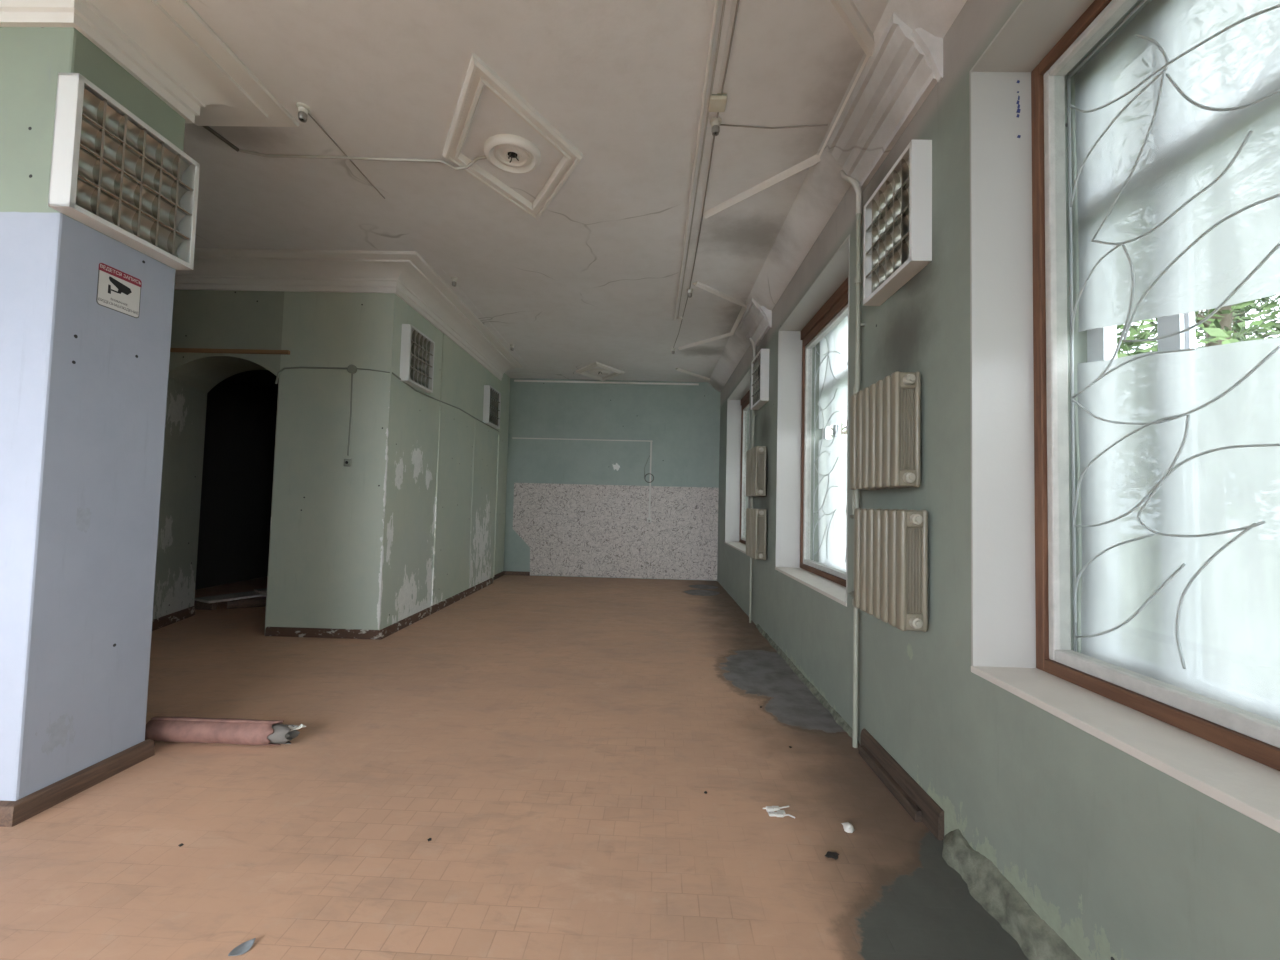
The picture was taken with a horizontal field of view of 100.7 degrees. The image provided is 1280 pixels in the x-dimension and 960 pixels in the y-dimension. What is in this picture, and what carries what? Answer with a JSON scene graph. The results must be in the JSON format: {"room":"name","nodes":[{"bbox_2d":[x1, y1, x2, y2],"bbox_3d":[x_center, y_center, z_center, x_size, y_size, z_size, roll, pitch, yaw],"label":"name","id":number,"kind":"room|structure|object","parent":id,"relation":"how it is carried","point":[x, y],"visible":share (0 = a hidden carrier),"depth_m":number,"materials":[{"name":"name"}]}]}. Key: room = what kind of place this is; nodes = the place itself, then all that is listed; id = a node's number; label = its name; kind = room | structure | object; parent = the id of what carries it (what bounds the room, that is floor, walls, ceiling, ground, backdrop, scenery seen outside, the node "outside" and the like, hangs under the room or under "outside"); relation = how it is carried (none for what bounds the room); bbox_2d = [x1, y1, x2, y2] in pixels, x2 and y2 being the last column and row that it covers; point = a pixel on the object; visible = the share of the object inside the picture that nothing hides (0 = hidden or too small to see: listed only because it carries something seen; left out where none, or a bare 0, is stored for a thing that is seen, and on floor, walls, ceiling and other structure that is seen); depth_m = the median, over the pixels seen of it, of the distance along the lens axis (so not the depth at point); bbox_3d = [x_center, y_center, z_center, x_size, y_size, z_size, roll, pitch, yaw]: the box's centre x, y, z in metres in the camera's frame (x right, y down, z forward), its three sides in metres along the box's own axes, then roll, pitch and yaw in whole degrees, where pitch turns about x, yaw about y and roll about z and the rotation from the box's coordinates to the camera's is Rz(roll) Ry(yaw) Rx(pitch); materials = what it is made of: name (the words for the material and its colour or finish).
{"room":"abandoned shop","nodes":[
{"label":"abandoned shop","id":0,"kind":"room"},
{"bbox_2d":[0,27,184,800],"bbox_3d":[-5.249,-0.536,3.039,4.560,4.300,0.665,1,-3,1],"label":"pillar","id":1,"kind":"structure","parent":0,"point":[84,382],"depth_m":2.76,"materials":[{"name":"blue paint"}]},
{"bbox_2d":[0,739,154,826],"bbox_3d":[-4.880,1.573,2.922,3.805,0.095,0.725,1,-3,1],"label":"baseboard","id":2,"kind":"structure","parent":1,"relation":"attached to","point":[12,813],"depth_m":2.78,"materials":[{"name":"brown wood"}]},
{"bbox_2d":[96,263,141,317],"bbox_3d":[-2.954,-1.070,3.011,0.004,0.234,0.242,1,-3,1],"label":"warning sticker","id":3,"kind":"object","parent":1,"relation":"attached to","point":[119,291],"visible":1,"depth_m":3.00,"materials":[{"name":"white paper"}]},
{"bbox_2d":[48,73,199,269],"bbox_3d":[-2.886,-1.694,3.020,0.109,0.690,0.720,1,-3,1],"label":"lamp","id":4,"kind":"object","parent":1,"relation":"attached to","point":[112,173],"visible":1,"depth_m":2.92,"materials":[{"name":"white metal"}]},
{"bbox_2d":[0,0,298,126],"bbox_3d":[-4.583,-2.518,3.116,4.192,0.300,1.529,1,-3,1],"label":"crown molding","id":5,"kind":"structure","parent":1,"relation":"attached to","point":[165,45],"depth_m":3.10,"materials":[{"name":"white paint"}]},
{"bbox_2d":[153,290,283,634],"bbox_3d":[-5.841,-0.389,6.636,3.240,4.300,0.900,1,-3,1],"label":"wall","id":6,"kind":"structure","parent":0,"point":[208,319],"depth_m":6.34,"materials":[{"name":"green paint"}]},
{"bbox_2d":[170,348,289,354],"bbox_3d":[-5.167,-1.516,6.208,2.150,0.045,0.039,1,-3,1],"label":"batten","id":7,"kind":"object","parent":6,"relation":"attached to","point":[183,350],"visible":0.56,"depth_m":6.18,"materials":[{"name":"brown wood"}]},
{"bbox_2d":[265,627,378,639],"bbox_3d":[-3.618,1.742,6.032,1.290,0.100,0.030,1,-3,1],"label":"baseboard","id":8,"kind":"structure","parent":6,"relation":"attached to","point":[269,631],"depth_m":6.02,"materials":[{"name":"brown wood"}]},
{"bbox_2d":[275,364,389,455],"bbox_3d":[-3.590,-0.816,6.144,1.342,1.061,0.037,1,-3,1],"label":"cable","id":9,"kind":"object","parent":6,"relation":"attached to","point":[352,369],"visible":1,"depth_m":6.16,"materials":[{"name":"plastic"}]},
{"bbox_2d":[195,370,278,589],"bbox_3d":[-5.795,-0.266,9.363,3.230,4.300,4.540,1,-3,1],"label":"wall","id":10,"kind":"structure","parent":0,"point":[240,425],"depth_m":9.58,"materials":[{"name":"paint"}]},
{"bbox_2d":[152,606,194,630],"bbox_3d":[-5.754,1.701,6.534,0.030,0.120,0.915,2,-3,-15],"label":"baseboard","id":11,"kind":"structure","parent":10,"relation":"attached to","point":[163,621],"depth_m":6.50,"materials":[{"name":"brown wood"}]},
{"bbox_2d":[266,291,509,629],"bbox_3d":[-3.515,-0.225,9.012,1.322,4.300,5.750,1,-3,1],"label":"wall","id":12,"kind":"structure","parent":0,"point":[352,547],"depth_m":6.20,"materials":[{"name":"green paint"}]},
{"bbox_2d":[343,459,350,466],"bbox_3d":[-3.375,-0.201,6.114,0.080,0.090,0.032,1,-3,1],"label":"wall socket","id":13,"kind":"object","parent":12,"relation":"attached to","point":[347,462],"visible":1,"depth_m":6.10,"materials":[{"name":"plastic"}]},
{"bbox_2d":[174,248,521,380],"bbox_3d":[-4.892,-2.297,8.235,4.982,0.300,4.822,1,-3,1],"label":"crown molding","id":14,"kind":"structure","parent":12,"relation":"attached to","point":[405,274],"depth_m":6.19,"materials":[{"name":"white paint"}]},
{"bbox_2d":[400,324,434,392],"bbox_3d":[-2.825,-1.526,6.750,0.109,0.690,0.720,1,-3,1],"label":"lamp","id":15,"kind":"object","parent":12,"relation":"attached to","point":[417,349],"visible":1,"depth_m":6.64,"materials":[{"name":"metal"}]},
{"bbox_2d":[431,450,438,605],"bbox_3d":[-2.913,0.675,7.533,0.028,2.200,0.024,1,-3,1],"label":"trim","id":16,"kind":"structure","parent":12,"relation":"attached to","point":[438,450],"depth_m":7.52,"materials":[{"name":"green paint"}]},
{"bbox_2d":[378,578,492,639],"bbox_3d":[-2.907,1.854,8.141,0.030,0.100,4.280,1,-3,1],"label":"baseboard","id":17,"kind":"structure","parent":12,"relation":"attached to","point":[401,624],"depth_m":7.29,"materials":[{"name":"wood"}]},
{"bbox_2d":[392,372,498,431],"bbox_3d":[-2.841,-1.108,8.363,0.030,0.100,4.381,1,-3,1],"label":"cable","id":18,"kind":"object","parent":12,"relation":"attached to","point":[399,378],"visible":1,"depth_m":7.52,"materials":[{"name":"plastic"}]},
{"bbox_2d":[468,422,475,588],"bbox_3d":[-2.877,0.419,9.046,0.028,2.850,0.024,1,-3,1],"label":"trim","id":19,"kind":"structure","parent":12,"relation":"attached to","point":[475,422],"depth_m":9.04,"materials":[{"name":"green paint"}]},
{"bbox_2d":[483,385,500,428],"bbox_3d":[-2.766,-1.357,9.925,0.109,0.690,0.720,1,-3,1],"label":"lamp","id":20,"kind":"object","parent":12,"relation":"attached to","point":[492,397],"visible":1,"depth_m":9.80,"materials":[{"name":"metal"}]},
{"bbox_2d":[493,435,499,576],"bbox_3d":[-2.850,0.510,10.503,0.028,2.800,0.024,1,-3,1],"label":"trim","id":21,"kind":"structure","parent":12,"relation":"attached to","point":[498,435],"depth_m":10.49,"materials":[{"name":"green paint"}]},
{"bbox_2d":[493,571,529,579],"bbox_3d":[-2.681,1.996,10.953,0.580,0.080,1.040,1,-3,1],"label":"baseboard","id":22,"kind":"structure","parent":12,"relation":"attached to","point":[502,573],"depth_m":11.44,"materials":[{"name":"brown wood"}]},
{"bbox_2d":[0,575,1028,959],"bbox_3d":[-2.833,1.804,3.626,10.080,0.200,16.300,1,-3,1],"label":"floor","id":23,"kind":"structure","parent":0,"point":[557,743],"depth_m":2.73,"materials":[{"name":"ceramic"}]},
{"bbox_2d":[194,601,216,609],"bbox_3d":[-6.038,1.725,7.335,0.320,0.130,0.080,1,-3,1],"label":"support block","id":24,"kind":"object","parent":23,"relation":"on","point":[198,605],"visible":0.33,"depth_m":7.29,"materials":[{"name":"brown wood"}]},
{"bbox_2d":[145,716,305,744],"bbox_3d":[-2.657,1.617,3.413,0.970,0.150,0.153,1,-3,1],"label":"roll","id":25,"kind":"object","parent":23,"relation":"on","point":[159,728],"visible":0.99,"depth_m":3.35,"materials":[{"name":"pink paper"}]},
{"bbox_2d":[228,938,255,955],"bbox_3d":[-1.403,1.651,1.868,0.062,0.015,0.062,2,-3,-15],"label":"dry leaf","id":26,"kind":"object","parent":23,"relation":"on","point":[244,947],"visible":1,"depth_m":1.87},
{"bbox_2d":[227,597,265,608],"bbox_3d":[-5.246,1.756,7.709,1.196,0.140,0.140,3,-3,-31],"label":"log","id":27,"kind":"object","parent":23,"relation":"on","point":[256,601],"visible":0.34,"depth_m":7.47,"materials":[{"name":"brown wood"}]},
{"bbox_2d":[195,591,266,602],"bbox_3d":[-5.378,1.690,8.215,0.420,0.028,2.400,0,-3,27],"label":"plank","id":28,"kind":"object","parent":27,"relation":"on","point":[249,594],"visible":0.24,"depth_m":7.40,"materials":[{"name":"grey wood"}]},
{"bbox_2d":[254,588,266,592],"bbox_3d":[-5.190,1.672,8.393,0.220,0.028,1.500,0,-3,37],"label":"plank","id":29,"kind":"object","parent":28,"relation":"on","point":[263,590],"visible":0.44,"depth_m":7.79,"materials":[{"name":"wood"}]},
{"bbox_2d":[763,806,794,817],"bbox_3d":[0.729,1.745,2.798,0.154,0.018,0.112,1,-3,1],"label":"flake","id":30,"kind":"object","parent":23,"relation":"on","point":[770,809],"visible":1,"depth_m":2.79,"materials":[{"name":"white paint"}]},
{"bbox_2d":[825,851,838,858],"bbox_3d":[0.886,1.732,2.445,0.071,0.024,0.034,1,-3,11],"label":"clod","id":31,"kind":"object","parent":23,"relation":"on","point":[829,854],"visible":1,"depth_m":2.44,"materials":[{"name":"black soil"}]},
{"bbox_2d":[841,822,853,832],"bbox_3d":[1.046,1.741,2.654,0.057,0.033,0.055,2,-3,-11],"label":"crumb","id":32,"kind":"object","parent":23,"relation":"on","point":[847,826],"visible":1,"depth_m":2.64,"materials":[{"name":"white paper"}]},
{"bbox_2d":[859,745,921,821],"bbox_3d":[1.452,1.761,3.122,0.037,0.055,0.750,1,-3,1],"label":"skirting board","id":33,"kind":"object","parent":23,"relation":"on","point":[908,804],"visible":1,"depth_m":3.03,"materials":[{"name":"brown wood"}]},
{"bbox_2d":[183,0,888,381],"bbox_3d":[-2.720,-2.690,3.828,10.080,0.200,16.300,1,-3,1],"label":"ceiling","id":34,"kind":"structure","parent":0,"point":[595,278],"depth_m":4.07,"materials":[{"name":"white paint"}]},
{"bbox_2d":[203,126,238,151],"bbox_3d":[-3.182,-2.588,3.859,0.029,0.028,0.561,1,-3,9],"label":"cable","id":35,"kind":"object","parent":34,"relation":"attached to","point":[208,128],"visible":0.4,"depth_m":4.00,"materials":[{"name":"black plastic"}]},
{"bbox_2d":[296,102,309,122],"bbox_3d":[-2.337,-2.540,3.673,0.084,0.095,0.084,1,-3,1],"label":"socket","id":36,"kind":"object","parent":34,"relation":"attached to","point":[303,109],"visible":1,"depth_m":3.65,"materials":[{"name":"white plastic"}]},
{"bbox_2d":[308,113,384,198],"bbox_3d":[-2.316,-2.557,4.214,0.010,0.010,1.100,1,-3,2],"label":"cable","id":37,"kind":"object","parent":34,"relation":"attached to","point":[308,113],"visible":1,"depth_m":4.14,"materials":[{"name":"grey plastic"}]},
{"bbox_2d":[239,149,486,170],"bbox_3d":[-2.158,-2.529,4.193,1.946,0.064,0.128,1,-3,0],"label":"cable","id":38,"kind":"object","parent":34,"relation":"attached to","point":[476,159],"visible":0.95,"depth_m":4.19,"materials":[{"name":"white plastic"}]},
{"bbox_2d":[451,277,457,286],"bbox_3d":[-2.264,-2.413,6.460,0.084,0.095,0.084,1,-3,1],"label":"socket","id":39,"kind":"object","parent":34,"relation":"attached to","point":[454,279],"visible":1,"depth_m":6.44,"materials":[{"name":"white plastic"}]},
{"bbox_2d":[433,269,527,366],"bbox_3d":[-2.331,-2.372,8.406,0.110,0.006,4.390,1,-3,1],"label":"trim","id":40,"kind":"structure","parent":34,"relation":"attached to","point":[440,272],"depth_m":7.57,"materials":[{"name":"white paint"}]},
{"bbox_2d":[443,52,582,219],"bbox_3d":[-0.988,-2.503,4.107,0.938,0.063,1.583,3,-3,-29],"label":"ceiling medallion","id":41,"kind":"object","parent":34,"relation":"attached to","point":[510,153],"visible":1,"depth_m":3.98,"materials":[{"name":"white paint"}]},
{"bbox_2d":[576,362,623,380],"bbox_3d":[-0.821,-2.197,10.848,0.829,0.063,1.226,3,-3,-33],"label":"ceiling medallion","id":42,"kind":"object","parent":34,"relation":"attached to","point":[593,373],"visible":1,"depth_m":10.77,"materials":[{"name":"white paint"}]},
{"bbox_2d":[687,288,692,297],"bbox_3d":[0.624,-2.334,6.622,0.084,0.095,0.084,1,-3,1],"label":"socket","id":43,"kind":"object","parent":34,"relation":"attached to","point":[690,290],"visible":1,"depth_m":6.60,"materials":[{"name":"white plastic"}]},
{"bbox_2d":[675,368,709,380],"bbox_3d":[1.099,-2.158,10.865,0.080,0.042,1.127,-1,-3,42],"label":"trim","id":44,"kind":"structure","parent":34,"relation":"attached to","point":[678,369],"depth_m":10.80,"materials":[{"name":"white paint"}]},
{"bbox_2d":[674,0,732,319],"bbox_3d":[0.493,-2.457,4.582,0.125,0.038,6.150,1,-3,1],"label":"rail","id":45,"kind":"object","parent":34,"relation":"attached to","point":[722,8],"visible":1,"depth_m":3.77,"materials":[{"name":"white paint"}]},
{"bbox_2d":[708,93,726,111],"bbox_3d":[0.516,-2.503,3.517,0.110,0.045,0.122,1,-3,1],"label":"junction box","id":46,"kind":"object","parent":45,"relation":"attached to","point":[717,103],"visible":1,"depth_m":3.49,"materials":[{"name":"beige plastic"}]},
{"bbox_2d":[673,0,739,347],"bbox_3d":[0.571,-2.434,5.306,0.084,0.014,7.601,1,-3,1],"label":"cable","id":47,"kind":"object","parent":34,"relation":"attached to","point":[737,5],"visible":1,"depth_m":3.99,"materials":[{"name":"white plastic"}]},
{"bbox_2d":[678,281,746,349],"bbox_3d":[1.046,-2.299,7.743,0.850,0.042,2.756,1,-3,1],"label":"trim","id":48,"kind":"structure","parent":34,"relation":"attached to","point":[698,284],"depth_m":7.22,"materials":[{"name":"white paint"}]},
{"bbox_2d":[710,116,721,135],"bbox_3d":[0.529,-2.467,3.706,0.084,0.095,0.084,1,-3,1],"label":"socket","id":49,"kind":"object","parent":34,"relation":"attached to","point":[715,123],"visible":1,"depth_m":3.68,"materials":[{"name":"white plastic"}]},
{"bbox_2d":[720,124,827,128],"bbox_3d":[0.935,-2.496,3.742,0.761,0.011,0.045,1,-3,2],"label":"cable","id":50,"kind":"object","parent":34,"relation":"attached to","point":[720,124],"visible":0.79,"depth_m":3.74,"materials":[{"name":"white plastic"}]},
{"bbox_2d":[703,0,874,218],"bbox_3d":[0.983,-2.487,3.588,0.879,0.042,2.675,1,-3,1],"label":"trim","id":51,"kind":"structure","parent":34,"relation":"attached to","point":[846,9],"depth_m":3.44,"materials":[{"name":"white paint"}]},
{"bbox_2d":[503,378,720,580],"bbox_3d":[-0.602,-0.033,11.677,4.630,4.300,0.300,1,-3,1],"label":"wall","id":52,"kind":"structure","parent":0,"point":[682,422],"depth_m":11.57,"materials":[{"name":"teal paint"}]},
{"bbox_2d":[512,437,653,521],"bbox_3d":[-1.260,-0.012,11.499,3.123,1.770,0.078,1,-3,1],"label":"cable","id":53,"kind":"object","parent":52,"relation":"attached to","point":[650,441],"visible":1,"depth_m":11.51,"materials":[{"name":"white plastic"}]},
{"bbox_2d":[514,380,698,384],"bbox_3d":[-0.742,-2.135,11.612,4.050,0.037,0.025,1,-3,1],"label":"trim","id":54,"kind":"structure","parent":52,"relation":"attached to","point":[514,380],"depth_m":11.60,"materials":[{"name":"white paint"}]},
{"bbox_2d":[513,483,718,579],"bbox_3d":[-0.544,1.105,11.468,4.448,1.988,0.010,1,-3,1],"label":"panel","id":55,"kind":"object","parent":52,"relation":"attached to","point":[585,530],"visible":1,"depth_m":11.46,"materials":[{"name":"grey stone"}]},
{"bbox_2d":[717,0,1279,959],"bbox_3d":[1.871,-0.331,3.634,0.620,4.300,16.300,1,-3,1],"label":"wall","id":56,"kind":"structure","parent":0,"point":[1122,858],"depth_m":2.51,"materials":[{"name":"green paint"}]},
{"bbox_2d":[725,369,749,553],"bbox_3d":[1.961,-0.228,9.194,0.598,2.827,2.380,1,-3,1],"label":"window","id":57,"kind":"structure","parent":56,"relation":"in","point":[738,402],"depth_m":10.34,"materials":[{"name":"white paint"}]},
{"bbox_2d":[749,338,756,622],"bbox_3d":[1.576,-0.127,7.481,0.115,4.221,0.397,1,-3,1],"label":"pipe","id":58,"kind":"object","parent":56,"relation":"attached to","point":[751,340],"visible":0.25,"depth_m":7.42,"materials":[{"name":"metal"}]},
{"bbox_2d":[738,298,771,349],"bbox_3d":[1.554,-2.112,7.255,0.245,0.405,1.110,1,-3,1],"label":"crown molding","id":59,"kind":"structure","parent":56,"relation":"attached to","point":[756,320],"depth_m":7.07,"materials":[{"name":"white paint"}]},
{"bbox_2d":[746,508,766,559],"bbox_3d":[1.518,0.687,6.879,0.174,0.630,0.738,1,-3,1],"label":"radiator","id":60,"kind":"object","parent":56,"relation":"attached to","point":[756,519],"visible":1,"depth_m":6.57,"materials":[{"name":"beige metal"}]},
{"bbox_2d":[746,446,766,496],"bbox_3d":[1.539,-0.100,6.974,0.174,0.630,0.738,1,-3,1],"label":"radiator","id":61,"kind":"object","parent":56,"relation":"attached to","point":[756,456],"visible":1,"depth_m":6.67,"materials":[{"name":"beige metal"}]},
{"bbox_2d":[751,349,769,409],"bbox_3d":[1.600,-1.330,7.088,0.109,0.669,0.648,1,-3,1],"label":"lamp","id":62,"kind":"object","parent":56,"relation":"attached to","point":[760,363],"visible":1,"depth_m":6.87,"materials":[{"name":"metal"}]},
{"bbox_2d":[756,624,858,742],"bbox_3d":[1.528,1.867,5.418,0.040,0.056,3.550,1,-3,1],"label":"plaster","id":63,"kind":"object","parent":56,"relation":"attached to","point":[839,720],"visible":0.97,"depth_m":4.66,"materials":[{"name":"grey paint"}]},
{"bbox_2d":[775,234,849,606],"bbox_3d":[1.884,-0.413,5.109,0.598,2.827,2.240,1,-3,1],"label":"window","id":64,"kind":"structure","parent":56,"relation":"in","point":[825,304],"depth_m":6.15,"materials":[{"name":"white paint"}]},
{"bbox_2d":[813,315,847,565],"bbox_3d":[2.008,-0.422,5.107,0.012,2.660,2.132,1,-3,1],"label":"window grille","id":65,"kind":"object","parent":64,"relation":"attached to","point":[828,352],"visible":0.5,"depth_m":5.89,"materials":[{"name":"grey metal"}]},
{"bbox_2d":[818,434,846,571],"bbox_3d":[2.063,0.225,5.077,0.030,1.483,2.220,1,-3,1],"label":"plastic sheet","id":66,"kind":"object","parent":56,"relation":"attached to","point":[836,497],"visible":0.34,"depth_m":5.67,"materials":[{"name":"white plastic"}]},
{"bbox_2d":[819,316,847,428],"bbox_3d":[2.096,-1.165,5.139,0.020,1.273,2.220,1,-3,1],"label":"plastic sheet","id":67,"kind":"object","parent":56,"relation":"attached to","point":[837,338],"visible":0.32,"depth_m":5.74,"materials":[{"name":"white plastic"}]},
{"bbox_2d":[708,0,966,391],"bbox_3d":[1.473,-2.384,3.735,0.280,0.210,15.700,1,-3,1],"label":"trim","id":68,"kind":"structure","parent":56,"relation":"attached to","point":[823,187],"depth_m":4.56,"materials":[{"name":"white paint"}]},
{"bbox_2d":[840,170,864,747],"bbox_3d":[1.504,-0.298,3.693,0.115,4.221,0.442,1,-3,1],"label":"pipe","id":69,"kind":"object","parent":56,"relation":"attached to","point":[858,279],"visible":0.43,"depth_m":3.70,"materials":[{"name":"metal"}]},
{"bbox_2d":[828,13,942,192],"bbox_3d":[1.480,-2.289,3.340,0.245,0.405,1.110,1,-3,1],"label":"crown molding","id":70,"kind":"structure","parent":56,"relation":"attached to","point":[905,65],"depth_m":3.15,"materials":[{"name":"white paint"}]},
{"bbox_2d":[850,371,920,489],"bbox_3d":[1.467,-0.262,3.178,0.174,0.630,0.738,1,-3,1],"label":"radiator","id":71,"kind":"object","parent":56,"relation":"attached to","point":[885,418],"visible":1,"depth_m":2.96,"materials":[{"name":"beige metal"}]},
{"bbox_2d":[854,508,927,631],"bbox_3d":[1.447,0.484,3.070,0.174,0.630,0.738,1,-3,1],"label":"radiator","id":72,"kind":"object","parent":56,"relation":"attached to","point":[891,545],"visible":1,"depth_m":2.85,"materials":[{"name":"beige metal"}]},
{"bbox_2d":[863,140,931,305],"bbox_3d":[1.526,-1.496,3.183,0.109,0.669,0.648,1,-3,1],"label":"lamp","id":73,"kind":"object","parent":56,"relation":"attached to","point":[897,235],"visible":1,"depth_m":3.07,"materials":[{"name":"metal"}]},
{"bbox_2d":[860,728,943,840],"bbox_3d":[1.486,1.717,3.078,0.030,0.140,0.960,1,-3,1],"label":"baseboard","id":74,"kind":"structure","parent":56,"relation":"attached to","point":[932,813],"depth_m":2.88,"materials":[{"name":"brown wood"}]},
{"bbox_2d":[942,829,1081,959],"bbox_3d":[1.428,1.655,1.700,0.102,0.142,1.800,1,-3,1],"label":"plaster","id":75,"kind":"object","parent":56,"relation":"attached to","point":[986,884],"visible":1,"depth_m":2.10,"materials":[{"name":"grey paint"}]},
{"bbox_2d":[970,0,1279,832],"bbox_3d":[1.813,-0.584,1.344,0.598,2.827,2.240,1,-3,1],"label":"window","id":76,"kind":"structure","parent":56,"relation":"in","point":[1021,609],"depth_m":2.40,"materials":[{"name":"white paint"}]},
{"bbox_2d":[1067,0,1279,668],"bbox_3d":[1.937,-0.592,1.342,0.012,2.660,2.132,1,-3,1],"label":"window grille","id":77,"kind":"object","parent":76,"relation":"attached to","point":[1127,325],"visible":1,"depth_m":2.05,"materials":[{"name":"grey metal"}]},
{"bbox_2d":[1075,0,1279,331],"bbox_3d":[2.022,-1.158,1.366,0.024,1.618,2.220,1,-3,1],"label":"plastic sheet","id":78,"kind":"object","parent":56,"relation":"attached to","point":[1188,146],"visible":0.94,"depth_m":2.00,"materials":[{"name":"white plastic"}]},
{"bbox_2d":[1077,337,1279,721],"bbox_3d":[1.989,0.100,1.310,0.024,1.381,2.220,1,-3,1],"label":"plastic sheet","id":79,"kind":"object","parent":56,"relation":"attached to","point":[1229,623],"visible":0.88,"depth_m":1.93,"materials":[{"name":"white plastic"}]},
{"label":"outside","id":80,"kind":"structure","parent":0,"visible":0},
{"bbox_3d":[10.133,2.726,9.697,100.000,0.150,100.000,1,-3,1],"label":"ground","id":81,"kind":"structure","parent":80,"visible":0},
{"bbox_2d":[830,421,846,437],"bbox_3d":[6.192,-0.945,15.988,4.191,7.584,6.241,1,-3,1],"label":"tree","id":82,"kind":"object","parent":81,"relation":"on","point":[844,432],"visible":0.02,"depth_m":16.08,"materials":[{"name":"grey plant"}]},
{"bbox_2d":[1117,294,1279,357],"bbox_3d":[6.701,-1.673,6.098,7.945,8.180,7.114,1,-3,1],"label":"tree","id":83,"kind":"object","parent":81,"relation":"on","point":[1218,328],"visible":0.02,"depth_m":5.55,"materials":[{"name":"green plant"}]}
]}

